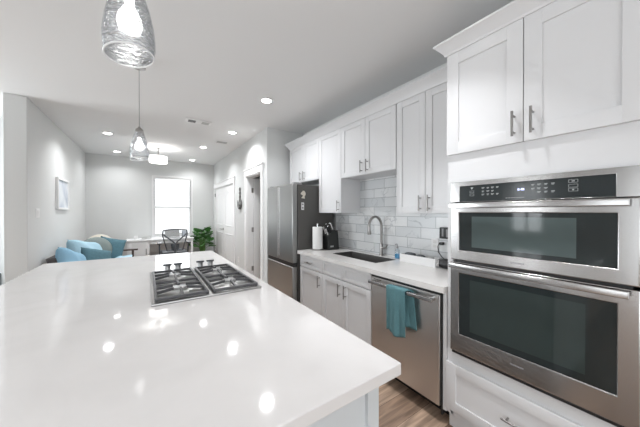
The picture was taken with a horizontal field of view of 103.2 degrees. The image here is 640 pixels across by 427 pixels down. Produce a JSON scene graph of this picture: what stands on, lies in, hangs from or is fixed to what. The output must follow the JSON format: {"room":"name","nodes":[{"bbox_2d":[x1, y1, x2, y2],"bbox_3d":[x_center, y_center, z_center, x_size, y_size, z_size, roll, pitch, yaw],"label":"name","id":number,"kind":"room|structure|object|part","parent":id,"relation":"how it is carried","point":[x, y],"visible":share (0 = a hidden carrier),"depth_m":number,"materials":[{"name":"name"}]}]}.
{"room":"kitchen","nodes":[
{"label":"kitchen","id":0,"kind":"room"},
{"bbox_2d":[0,117,3,283],"bbox_3d":[-5.199,0.013,3.163,2.365,2.740,0.120,0,0,-34],"label":"wall","id":1,"kind":"structure","parent":0,"point":[1,118],"depth_m":3.57,"materials":[{"name":"white paint"}]},
{"bbox_2d":[3,93,85,282],"bbox_3d":[-4.415,0.008,4.277,0.185,2.740,3.360,0,0,-34],"label":"wall","id":2,"kind":"structure","parent":0,"point":[36,151],"depth_m":3.15,"materials":[{"name":"white paint"}]},
{"bbox_2d":[36,208,39,217],"bbox_3d":[-3.568,-0.007,3.208,0.010,0.116,0.120,0,0,-34],"label":"light switch","id":3,"kind":"object","parent":2,"relation":"attached to","point":[37,209],"visible":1,"depth_m":3.19,"materials":[{"name":"white paint"}]},
{"bbox_2d":[55,177,68,209],"bbox_3d":[-4.166,-0.311,4.106,0.034,0.490,0.640,0,0,-34],"label":"picture frame","id":4,"kind":"object","parent":2,"relation":"attached to","point":[61,185],"visible":1,"depth_m":4.04,"materials":[{"name":"white paint"}]},
{"bbox_2d":[59,180,67,207],"bbox_3d":[-4.173,-0.311,4.101,0.017,0.430,0.580,0,0,-34],"label":"print","id":5,"kind":"object","parent":4,"relation":"attached to","point":[63,184],"depth_m":4.14},
{"bbox_2d":[85,153,213,255],"bbox_3d":[-4.224,-0.004,6.512,3.015,2.740,0.120,0,0,-34],"label":"wall","id":6,"kind":"structure","parent":0,"point":[118,188],"depth_m":6.18,"materials":[{"name":"white paint"}]},
{"bbox_2d":[151,175,192,236],"bbox_3d":[-3.886,-0.188,6.699,0.955,1.565,0.150,0,0,-34],"label":"window","id":7,"kind":"structure","parent":6,"relation":"in","point":[154,234],"depth_m":6.66,"materials":[{"name":"white paint"}]},
{"bbox_2d":[154,177,190,207],"bbox_3d":[-3.882,-0.545,6.691,0.845,0.776,0.054,0,0,-34],"label":"window blind","id":8,"kind":"object","parent":7,"relation":"attached to","point":[155,178],"visible":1,"depth_m":6.68,"materials":[{"name":"white paint"}]},
{"bbox_2d":[213,129,264,281],"bbox_3d":[-1.916,0.000,5.694,0.120,2.740,3.830,0,0,-34],"label":"wall","id":9,"kind":"structure","parent":0,"point":[251,153],"depth_m":5.13,"materials":[{"name":"white paint"}]},
{"bbox_2d":[213,176,234,263],"bbox_3d":[-2.356,0.280,6.291,0.176,2.175,2.010,0,0,-34],"label":"door","id":10,"kind":"structure","parent":9,"relation":"in","point":[224,191],"depth_m":6.15,"materials":[{"name":"white paint"}]},
{"bbox_2d":[237,187,241,208],"bbox_3d":[-1.631,-0.307,5.130,0.046,0.448,0.248,0,0,-34],"label":"hanging ornament","id":11,"kind":"object","parent":9,"relation":"hanging from","point":[239,204],"visible":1,"depth_m":5.12,"materials":[{"name":"grey metal"}]},
{"bbox_2d":[243,162,263,280],"bbox_3d":[-0.856,0.273,4.724,0.850,2.205,0.970,0,0,-34],"label":"door","id":12,"kind":"structure","parent":9,"relation":"in","point":[253,188],"depth_m":4.83,"materials":[{"name":"white paint"}]},
{"bbox_2d":[253,176,259,274],"bbox_3d":[-0.887,0.001,5.505,1.370,2.740,0.100,0,0,-34],"label":"wall","id":13,"kind":"structure","parent":0,"point":[258,177],"depth_m":5.13,"materials":[{"name":"grey paint"}]},
{"bbox_2d":[0,0,513,164],"bbox_3d":[-1.747,-1.376,2.070,6.950,0.050,10.300,0,0,-34],"label":"ceiling","id":14,"kind":"structure","parent":0,"point":[318,61],"depth_m":2.30,"materials":[{"name":"white paint"}]},
{"bbox_2d":[101,0,154,67],"bbox_3d":[-0.635,-0.929,0.844,0.144,0.829,0.144,0,0,-34],"label":"pendant light","id":15,"kind":"object","parent":14,"relation":"hanging from","point":[128,21],"visible":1,"depth_m":0.83,"materials":[{"name":"clear glass"}]},
{"bbox_3d":[-0.635,-0.659,0.846,0.072,0.122,0.072,0,0,-34],"label":"bulb","id":16,"kind":"part","parent":15,"relation":"part of","materials":[{"name":"white glass"}]},
{"bbox_2d":[129,57,148,160],"bbox_3d":[-1.600,-0.910,2.244,0.144,0.881,0.144,0,0,-34],"label":"pendant light","id":17,"kind":"object","parent":14,"relation":"hanging from","point":[138,145],"visible":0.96,"depth_m":2.23,"materials":[{"name":"white"}]},
{"bbox_3d":[-1.600,-0.597,2.246,0.144,0.246,0.144,0,0,-34],"label":"lamp shade","id":18,"kind":"part","parent":17,"relation":"part of","materials":[{"name":"clear glass"}]},
{"bbox_3d":[-1.600,-0.615,2.246,0.072,0.122,0.072,0,0,-34],"label":"bulb","id":19,"kind":"part","parent":17,"relation":"part of","materials":[{"name":"white glass"}]},
{"bbox_2d":[149,147,166,163],"bbox_3d":[-3.360,-1.210,5.267,0.324,0.314,0.324,0,0,-34],"label":"ceiling lamp","id":20,"kind":"object","parent":14,"relation":"attached to","point":[156,159],"visible":1,"depth_m":5.16,"materials":[{"name":"white fabric"}]},
{"bbox_3d":[-3.360,-1.118,5.268,0.324,0.130,0.324,0,0,-34],"label":"lamp shade","id":21,"kind":"part","parent":20,"relation":"part of","materials":[{"name":"white"}]},
{"bbox_2d":[185,117,211,125],"bbox_3d":[-1.792,-1.351,3.745,0.350,0.016,0.160,0,0,-34],"label":"ceiling vent","id":22,"kind":"object","parent":14,"relation":"in","point":[190,120],"visible":1,"depth_m":3.71,"materials":[{"name":"white metal"}]},
{"bbox_2d":[215,140,228,143],"bbox_3d":[-1.872,-1.360,4.840,0.220,0.010,0.160,0,0,-34],"label":"ceiling vent","id":23,"kind":"object","parent":14,"relation":"in","point":[217,141],"visible":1,"depth_m":4.83,"materials":[{"name":"white metal"}]},
{"bbox_2d":[259,97,273,103],"bbox_3d":[-0.641,-1.351,3.041,0.170,0.007,0.170,0,0,-34],"label":"recessed light","id":24,"kind":"object","parent":14,"relation":"in","point":[264,100],"visible":1,"depth_m":3.03,"materials":[{"name":"white paint"}]},
{"bbox_2d":[265,127,302,283],"bbox_3d":[-0.538,0.008,4.255,0.780,2.740,0.100,0,0,-34],"label":"wall","id":25,"kind":"structure","parent":0,"point":[277,155],"depth_m":4.07,"materials":[{"name":"white paint"}]},
{"bbox_2d":[303,63,447,258],"bbox_3d":[1.496,0.020,1.847,0.128,2.740,6.170,0,0,-34],"label":"wall","id":26,"kind":"structure","parent":0,"point":[412,232],"depth_m":2.83,"materials":[{"name":"tile"}]},
{"bbox_2d":[290,138,318,184],"bbox_3d":[-0.137,-0.742,3.822,0.360,0.554,0.839,0,0,-34],"label":"upper cabinet","id":27,"kind":"object","parent":26,"relation":"attached to","point":[304,159],"visible":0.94,"depth_m":3.70,"materials":[{"name":"white paint"}]},
{"bbox_3d":[-0.363,-0.744,3.923,0.020,0.552,0.416,0,0,-34],"label":"door","id":28,"kind":"part","parent":27,"relation":"part of","materials":[{"name":"white paint"}]},
{"bbox_3d":[-0.126,-0.742,3.576,0.020,0.552,0.416,0,0,-34],"label":"door","id":29,"kind":"part","parent":27,"relation":"part of","materials":[{"name":"white paint"}]},
{"bbox_2d":[285,65,446,149],"bbox_3d":[0.360,-1.062,3.072,0.379,0.091,2.764,0,0,-34],"label":"crown molding","id":30,"kind":"structure","parent":27,"relation":"attached to","point":[438,77],"depth_m":2.45,"materials":[{"name":"white paint"}]},
{"bbox_2d":[319,128,359,212],"bbox_3d":[0.229,-0.512,3.279,0.352,1.009,0.467,0,0,-34],"label":"upper cabinet","id":31,"kind":"object","parent":26,"relation":"attached to","point":[337,194],"visible":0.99,"depth_m":3.15,"materials":[{"name":"white paint"}]},
{"bbox_3d":[0.125,-0.512,3.208,0.020,1.007,0.464,0,0,-34],"label":"door","id":32,"kind":"part","parent":31,"relation":"part of","materials":[{"name":"white paint"}]},
{"bbox_2d":[341,104,396,179],"bbox_3d":[0.587,-0.714,2.751,0.352,0.599,0.802,0,0,-34],"label":"upper cabinet","id":33,"kind":"object","parent":26,"relation":"attached to","point":[368,144],"visible":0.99,"depth_m":2.62,"materials":[{"name":"white paint"}]},
{"bbox_3d":[0.370,-0.715,2.846,0.020,0.597,0.397,0,0,-34],"label":"door","id":34,"kind":"part","parent":33,"relation":"part of","materials":[{"name":"white paint"}]},
{"bbox_3d":[0.596,-0.714,2.514,0.020,0.597,0.398,0,0,-34],"label":"door","id":35,"kind":"part","parent":33,"relation":"part of","materials":[{"name":"white paint"}]},
{"bbox_2d":[397,82,447,212],"bbox_3d":[0.995,-0.506,2.153,0.352,1.009,0.632,0,0,-34],"label":"upper cabinet","id":36,"kind":"object","parent":26,"relation":"attached to","point":[422,158],"visible":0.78,"depth_m":2.11,"materials":[{"name":"white paint"}]},
{"bbox_3d":[0.796,-0.507,2.223,0.020,1.007,0.289,0,0,-34],"label":"door","id":37,"kind":"part","parent":36,"relation":"part of","materials":[{"name":"white paint"}]},
{"bbox_3d":[0.876,-0.086,2.054,0.041,0.130,0.012,0,0,-34],"label":"handle","id":38,"kind":"part","parent":36,"relation":"part of","materials":[{"name":"silver metal"}]},
{"bbox_3d":[0.961,-0.506,1.980,0.020,1.007,0.289,0,0,-34],"label":"door","id":39,"kind":"part","parent":36,"relation":"part of","materials":[{"name":"white paint"}]},
{"bbox_2d":[431,238,438,250],"bbox_3d":[1.068,0.288,2.356,0.008,0.116,0.074,0,0,-34],"label":"power outlet","id":40,"kind":"object","parent":26,"relation":"attached to","point":[434,241],"visible":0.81,"depth_m":2.35,"materials":[{"name":"white paint"}]},
{"bbox_2d":[439,227,447,238],"bbox_3d":[1.116,0.173,2.243,0.056,0.100,0.100,0,0,-34],"label":"power adapter","id":41,"kind":"object","parent":26,"relation":"attached to","point":[443,231],"visible":0.61,"depth_m":2.24,"materials":[{"name":"black plastic"}]},
{"bbox_3d":[1.097,0.171,2.224,0.004,0.075,0.060,0,0,-34],"label":"plate","id":42,"kind":"part","parent":41,"relation":"part of","materials":[{"name":"grey plastic"}]},
{"bbox_2d":[379,379,452,426],"bbox_3d":[-1.726,1.414,2.099,6.900,0.050,10.200,0,0,-34],"label":"floor","id":43,"kind":"structure","parent":0,"point":[399,406],"depth_m":1.79,"materials":[{"name":"brown wood"}]},
{"bbox_2d":[45,248,137,263],"bbox_3d":[-3.765,0.987,4.398,0.940,0.780,2.020,0,0,-34],"label":"sofa","id":44,"kind":"object","parent":43,"relation":"on","point":[52,259],"visible":0.08,"depth_m":3.39,"materials":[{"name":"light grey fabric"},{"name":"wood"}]},
{"bbox_3d":[-4.050,0.788,4.203,0.250,0.380,1.940,0,0,-34],"label":"backrest","id":45,"kind":"part","parent":44,"relation":"part of","materials":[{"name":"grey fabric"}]},
{"bbox_2d":[55,247,85,262],"bbox_3d":[-3.517,0.716,3.598,0.281,0.534,0.574,0,0,-7],"label":"pillow","id":46,"kind":"object","parent":44,"relation":"on","point":[61,254],"visible":0.47,"depth_m":3.46,"materials":[{"name":"blue fabric"}]},
{"bbox_2d":[66,240,101,252],"bbox_3d":[-3.902,0.678,4.243,0.339,0.548,0.713,0,0,-5],"label":"pillow","id":47,"kind":"object","parent":44,"relation":"on","point":[74,245],"visible":0.3,"depth_m":4.03,"materials":[{"name":"blue fabric"}]},
{"bbox_2d":[81,247,110,259],"bbox_3d":[-3.612,0.734,4.102,0.221,0.425,0.530,0,0,15],"label":"pillow","id":48,"kind":"object","parent":44,"relation":"on","point":[89,253],"visible":0.56,"depth_m":4.03,"materials":[{"name":"teal fabric"}]},
{"bbox_2d":[84,237,111,252],"bbox_3d":[-4.058,0.661,4.596,0.158,0.463,0.470,0,0,35],"label":"round cushion","id":49,"kind":"object","parent":44,"relation":"on","point":[105,244],"visible":0.33,"depth_m":4.65,"materials":[{"name":"grey fabric"}]},
{"bbox_2d":[88,234,110,238],"bbox_3d":[-4.268,0.639,4.913,0.130,0.465,0.470,0,0,37],"label":"round cushion","id":50,"kind":"object","parent":44,"relation":"on","point":[98,235],"visible":0.1,"depth_m":4.92,"materials":[{"name":"beige fabric"}]},
{"bbox_2d":[101,236,126,257],"bbox_3d":[-4.004,0.684,4.863,0.207,0.526,0.521,0,0,38],"label":"pillow","id":51,"kind":"object","parent":44,"relation":"on","point":[118,245],"visible":0.48,"depth_m":4.87,"materials":[{"name":"teal fabric"}]},
{"bbox_3d":[-4.289,1.015,5.221,0.880,0.515,0.070,0,0,-34],"label":"armrest","id":52,"kind":"part","parent":44,"relation":"part of","materials":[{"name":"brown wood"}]},
{"bbox_2d":[126,236,193,256],"bbox_3d":[-3.905,0.985,6.239,1.380,0.765,0.580,0,0,-34],"label":"desk","id":53,"kind":"object","parent":43,"relation":"on","point":[146,246],"visible":0.62,"depth_m":5.95,"materials":[{"name":"white paint"}]},
{"bbox_3d":[-4.134,0.970,5.766,0.350,0.600,0.021,0,0,-34],"label":"door","id":54,"kind":"part","parent":53,"relation":"part of","materials":[{"name":"white paint"}]},
{"bbox_3d":[-3.890,0.799,6.562,0.850,0.334,0.020,0,0,-34],"label":"modesty panel","id":55,"kind":"part","parent":53,"relation":"part of","materials":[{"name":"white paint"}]},
{"bbox_2d":[165,229,179,237],"bbox_3d":[-3.708,0.501,6.373,0.320,0.199,0.265,0,0,-34],"label":"laptop","id":56,"kind":"object","parent":53,"relation":"on","point":[170,233],"visible":0.91,"depth_m":6.44,"materials":[{"name":"grey metal"}]},
{"bbox_2d":[157,229,190,254],"bbox_3d":[-3.317,0.848,5.765,0.650,1.043,0.663,0,0,-34],"label":"office chair","id":57,"kind":"object","parent":43,"relation":"on","point":[174,247],"visible":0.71,"depth_m":5.57,"materials":[{"name":"grey plastic"}]},
{"bbox_3d":[-3.502,0.784,5.574,0.130,0.287,0.270,0,0,-34],"label":"armrest","id":58,"kind":"part","parent":57,"relation":"part of","materials":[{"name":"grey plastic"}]},
{"bbox_3d":[-3.332,0.875,5.787,0.500,0.070,0.470,0,0,-34],"label":"seat","id":59,"kind":"part","parent":57,"relation":"part of","materials":[{"name":"grey plastic"}]},
{"bbox_2d":[189,226,216,250],"bbox_3d":[-3.103,0.854,6.711,0.691,1.020,0.626,0,0,-34],"label":"potted plant","id":60,"kind":"object","parent":43,"relation":"on","point":[200,237],"visible":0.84,"depth_m":6.67,"materials":[{"name":"green plant"}]},
{"bbox_2d":[268,182,333,302],"bbox_3d":[-0.305,0.488,3.722,0.658,1.785,0.808,0,0,-34],"label":"refrigerator","id":61,"kind":"object","parent":43,"relation":"on","point":[290,228],"visible":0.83,"depth_m":3.37,"materials":[{"name":"grey metal"}]},
{"bbox_3d":[-0.660,0.122,3.724,0.069,1.013,0.400,0,0,-34],"label":"door","id":62,"kind":"part","parent":61,"relation":"part of","materials":[{"name":"silver metal"}]},
{"bbox_3d":[-0.546,0.996,3.561,0.069,0.630,0.806,0,0,-34],"label":"freezer drawer","id":63,"kind":"part","parent":61,"relation":"part of","materials":[{"name":"silver metal"}]},
{"bbox_3d":[-0.432,0.124,3.388,0.069,1.013,0.400,0,0,-34],"label":"door","id":64,"kind":"part","parent":61,"relation":"part of","materials":[{"name":"silver metal"}]},
{"bbox_2d":[300,254,323,315],"bbox_3d":[0.125,0.947,3.178,0.658,0.873,0.495,0,0,-34],"label":"base cabinet","id":65,"kind":"object","parent":43,"relation":"on","point":[311,269],"visible":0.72,"depth_m":3.00,"materials":[{"name":"white paint"}]},
{"bbox_3d":[-0.105,0.589,3.019,0.020,0.140,0.491,0,0,-34],"label":"drawer","id":66,"kind":"part","parent":65,"relation":"part of","materials":[{"name":"white paint"}]},
{"bbox_2d":[308,387,378,426],"bbox_3d":[-1.035,0.954,1.699,1.095,0.875,2.795,0,0,-34],"label":"kitchen island","id":67,"kind":"object","parent":43,"relation":"on","point":[363,411],"visible":0.02,"depth_m":0.81,"materials":[{"name":"grey paint"}]},
{"bbox_2d":[0,250,400,426],"bbox_3d":[-1.168,0.496,1.600,1.483,0.040,2.905,0,0,-34],"label":"island countertop","id":68,"kind":"structure","parent":67,"relation":"on","point":[83,343],"depth_m":0.86,"materials":[{"name":"white stone"}]},
{"bbox_2d":[150,259,260,306],"bbox_3d":[-0.859,0.441,1.813,0.588,0.068,0.860,0,0,-34],"label":"gas cooktop","id":69,"kind":"object","parent":68,"relation":"in","point":[168,286],"visible":1,"depth_m":1.66,"materials":[{"name":"silver metal"}]},
{"bbox_3d":[-1.067,0.459,1.859,0.156,0.014,0.156,0,0,-34],"label":"burner","id":70,"kind":"part","parent":69,"relation":"part of","materials":[{"name":"silver metal"}]},
{"bbox_3d":[-0.859,0.461,1.553,0.156,0.014,0.156,0,0,-34],"label":"burner","id":71,"kind":"part","parent":69,"relation":"part of","materials":[{"name":"silver metal"}]},
{"bbox_3d":[-0.825,0.458,2.023,0.156,0.014,0.156,0,0,-34],"label":"burner","id":72,"kind":"part","parent":69,"relation":"part of","materials":[{"name":"silver metal"}]},
{"bbox_3d":[-0.617,0.460,1.718,0.156,0.014,0.156,0,0,-34],"label":"burner","id":73,"kind":"part","parent":69,"relation":"part of","materials":[{"name":"silver metal"}]},
{"bbox_3d":[-0.256,0.950,0.546,1.085,0.855,0.012,0,0,-34],"label":"panel","id":74,"kind":"part","parent":67,"relation":"part of","materials":[{"name":"grey paint"}]},
{"bbox_2d":[323,261,371,344],"bbox_3d":[0.473,0.950,2.667,0.658,0.873,0.738,0,0,-34],"label":"base cabinet","id":75,"kind":"object","parent":43,"relation":"on","point":[347,292],"visible":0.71,"depth_m":2.45,"materials":[{"name":"white paint"}]},
{"bbox_3d":[0.136,0.591,2.665,0.020,0.140,0.354,0,0,-34],"label":"drawer","id":76,"kind":"part","parent":75,"relation":"part of","materials":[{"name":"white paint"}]},
{"bbox_3d":[0.136,0.966,2.667,0.020,0.590,0.354,0,0,-34],"label":"door","id":77,"kind":"part","parent":75,"relation":"part of","materials":[{"name":"white paint"}]},
{"bbox_3d":[0.343,0.593,2.360,0.020,0.140,0.376,0,0,-34],"label":"drawer","id":78,"kind":"part","parent":75,"relation":"part of","materials":[{"name":"white paint"}]},
{"bbox_3d":[0.343,0.968,2.362,0.020,0.590,0.376,0,0,-34],"label":"door","id":79,"kind":"part","parent":75,"relation":"part of","materials":[{"name":"white paint"}]},
{"bbox_2d":[297,247,447,293],"bbox_3d":[0.517,0.492,2.608,0.636,0.040,1.925,0,0,-34],"label":"countertop","id":80,"kind":"structure","parent":75,"relation":"on","point":[430,278],"depth_m":2.18,"materials":[{"name":"white stone"}]},
{"bbox_2d":[312,223,322,250],"bbox_3d":[-0.032,0.295,3.246,0.144,0.345,0.144,0,0,-34],"label":"paper towel holder","id":81,"kind":"object","parent":80,"relation":"on","point":[317,231],"visible":0.99,"depth_m":3.19,"materials":[{"name":"white paper"}]},
{"bbox_2d":[323,230,338,249],"bbox_3d":[0.144,0.343,3.317,0.189,0.250,0.112,0,0,-34],"label":"knife block","id":82,"kind":"object","parent":80,"relation":"on","point":[331,241],"visible":0.86,"depth_m":3.27,"materials":[{"name":"black wood"}]},
{"bbox_2d":[333,251,394,262],"bbox_3d":[0.463,0.584,2.789,0.309,0.224,0.694,0,0,-34],"label":"sink","id":83,"kind":"object","parent":80,"relation":"in","point":[361,256],"visible":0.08,"depth_m":2.97,"materials":[{"name":"grey metal"}]},
{"bbox_2d":[367,215,387,255],"bbox_3d":[0.630,0.246,2.813,0.218,0.449,0.135,0,0,5],"label":"faucet","id":84,"kind":"object","parent":80,"relation":"on","point":[375,216],"visible":1,"depth_m":2.83,"materials":[{"name":"silver metal"}]},
{"bbox_2d":[395,244,399,258],"bbox_3d":[0.807,0.392,2.652,0.056,0.156,0.052,0,0,5],"label":"soap bottle","id":85,"kind":"object","parent":80,"relation":"on","point":[397,255],"visible":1,"depth_m":2.64,"materials":[{"name":"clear plastic"}]},
{"bbox_2d":[400,253,441,267],"bbox_3d":[0.937,0.434,2.385,0.100,0.076,0.375,0,0,-34],"label":"tray","id":86,"kind":"object","parent":80,"relation":"on","point":[429,262],"visible":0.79,"depth_m":2.34,"materials":[{"name":"white paint"}]},
{"bbox_2d":[436,259,447,268],"bbox_3d":[1.116,0.430,2.125,0.084,0.084,0.258,0,0,-40],"label":"blender","id":87,"kind":"object","parent":80,"relation":"on","point":[443,263],"visible":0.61,"depth_m":2.16,"materials":[{"name":"black plastic"}]},
{"bbox_2d":[368,274,448,414],"bbox_3d":[0.832,0.952,2.072,0.638,0.874,0.634,0,0,-34],"label":"dishwasher","id":88,"kind":"object","parent":43,"relation":"on","point":[420,353],"visible":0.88,"depth_m":1.80,"materials":[{"name":"silver metal"}]},
{"bbox_2d":[386,284,416,337],"bbox_3d":[0.593,0.728,1.869,0.065,0.369,0.247,0,0,-34],"label":"kitchen towel","id":89,"kind":"object","parent":88,"relation":"hanging from","point":[400,307],"visible":0.97,"depth_m":1.86,"materials":[{"name":"teal fabric"}]},
{"bbox_3d":[0.591,0.571,1.913,0.062,0.026,0.577,0,0,-34],"label":"handle","id":90,"kind":"part","parent":88,"relation":"part of","materials":[{"name":"silver metal"}]},
{"bbox_2d":[433,0,639,426],"bbox_3d":[1.264,0.154,1.480,0.667,2.477,0.892,0,0,-34],"label":"tall cabinet","id":91,"kind":"object","parent":43,"relation":"on","point":[535,87],"depth_m":1.28,"materials":[{"name":"white paint"}]},
{"bbox_3d":[1.062,0.904,1.829,0.590,0.773,0.023,0,0,-34],"label":"filler panel","id":92,"kind":"part","parent":91,"relation":"part of","materials":[{"name":"white wood"}]},
{"bbox_3d":[0.940,-0.690,1.476,0.020,0.635,0.401,0,0,-34],"label":"door","id":93,"kind":"part","parent":91,"relation":"part of","materials":[{"name":"white paint"}]},
{"bbox_3d":[1.263,-1.046,1.473,0.664,0.077,0.892,0,0,-34],"label":"crown","id":94,"kind":"part","parent":91,"relation":"part of","materials":[{"name":"white paint"}]},
{"bbox_3d":[1.028,1.101,1.304,0.041,0.012,0.160,0,0,-34],"label":"handle","id":95,"kind":"part","parent":91,"relation":"part of","materials":[{"name":"silver metal"}]},
{"bbox_3d":[1.008,-0.467,1.325,0.041,0.130,0.012,0,0,-34],"label":"handle","id":96,"kind":"part","parent":91,"relation":"part of","materials":[{"name":"silver metal"}]},
{"bbox_3d":[1.053,1.107,1.320,0.020,0.302,0.807,0,0,-34],"label":"drawer","id":97,"kind":"part","parent":91,"relation":"part of","materials":[{"name":"white paint"}]},
{"bbox_3d":[1.052,-0.467,1.261,0.041,0.130,0.012,0,0,-34],"label":"handle","id":98,"kind":"part","parent":91,"relation":"part of","materials":[{"name":"silver metal"}]},
{"bbox_2d":[448,165,639,426],"bbox_3d":[1.229,0.343,1.427,0.565,1.067,0.749,0,0,-34],"label":"oven","id":99,"kind":"object","parent":91,"relation":"in","point":[545,270],"visible":1,"depth_m":1.19,"materials":[{"name":"silver metal"}]},
{"bbox_3d":[1.046,0.555,1.308,0.023,0.376,0.636,0,0,-34],"label":"door glass","id":100,"kind":"part","parent":99,"relation":"part of","materials":[{"name":"grey glass"}]},
{"bbox_3d":[1.042,-0.118,1.302,0.013,0.094,0.629,0,0,-34],"label":"panel glass","id":101,"kind":"part","parent":99,"relation":"part of","materials":[{"name":"grey glass"}]},
{"bbox_3d":[1.046,0.111,1.305,0.023,0.228,0.636,0,0,-34],"label":"door glass","id":102,"kind":"part","parent":99,"relation":"part of","materials":[{"name":"grey glass"}]},
{"bbox_3d":[1.014,0.317,1.287,0.052,0.030,0.712,0,0,-34],"label":"handle","id":103,"kind":"part","parent":99,"relation":"part of","materials":[{"name":"silver metal"}]},
{"bbox_3d":[1.014,-0.047,1.285,0.052,0.030,0.712,0,0,-34],"label":"handle","id":104,"kind":"part","parent":99,"relation":"part of","materials":[{"name":"silver metal"}]},
{"bbox_3d":[1.049,0.580,1.306,0.030,0.558,0.749,0,0,-34],"label":"oven door","id":105,"kind":"part","parent":99,"relation":"part of","materials":[{"name":"silver metal"}]},
{"bbox_3d":[1.049,0.111,1.303,0.030,0.354,0.749,0,0,-34],"label":"oven door","id":106,"kind":"part","parent":99,"relation":"part of","materials":[{"name":"silver metal"}]},
{"bbox_3d":[1.045,-0.129,1.299,0.020,0.121,0.749,0,0,-34],"label":"control panel","id":107,"kind":"part","parent":99,"relation":"part of","materials":[{"name":"black glass"}]},
{"bbox_3d":[1.167,-0.689,1.143,0.020,0.635,0.398,0,0,-34],"label":"door","id":108,"kind":"part","parent":91,"relation":"part of","materials":[{"name":"white paint"}]}
]}

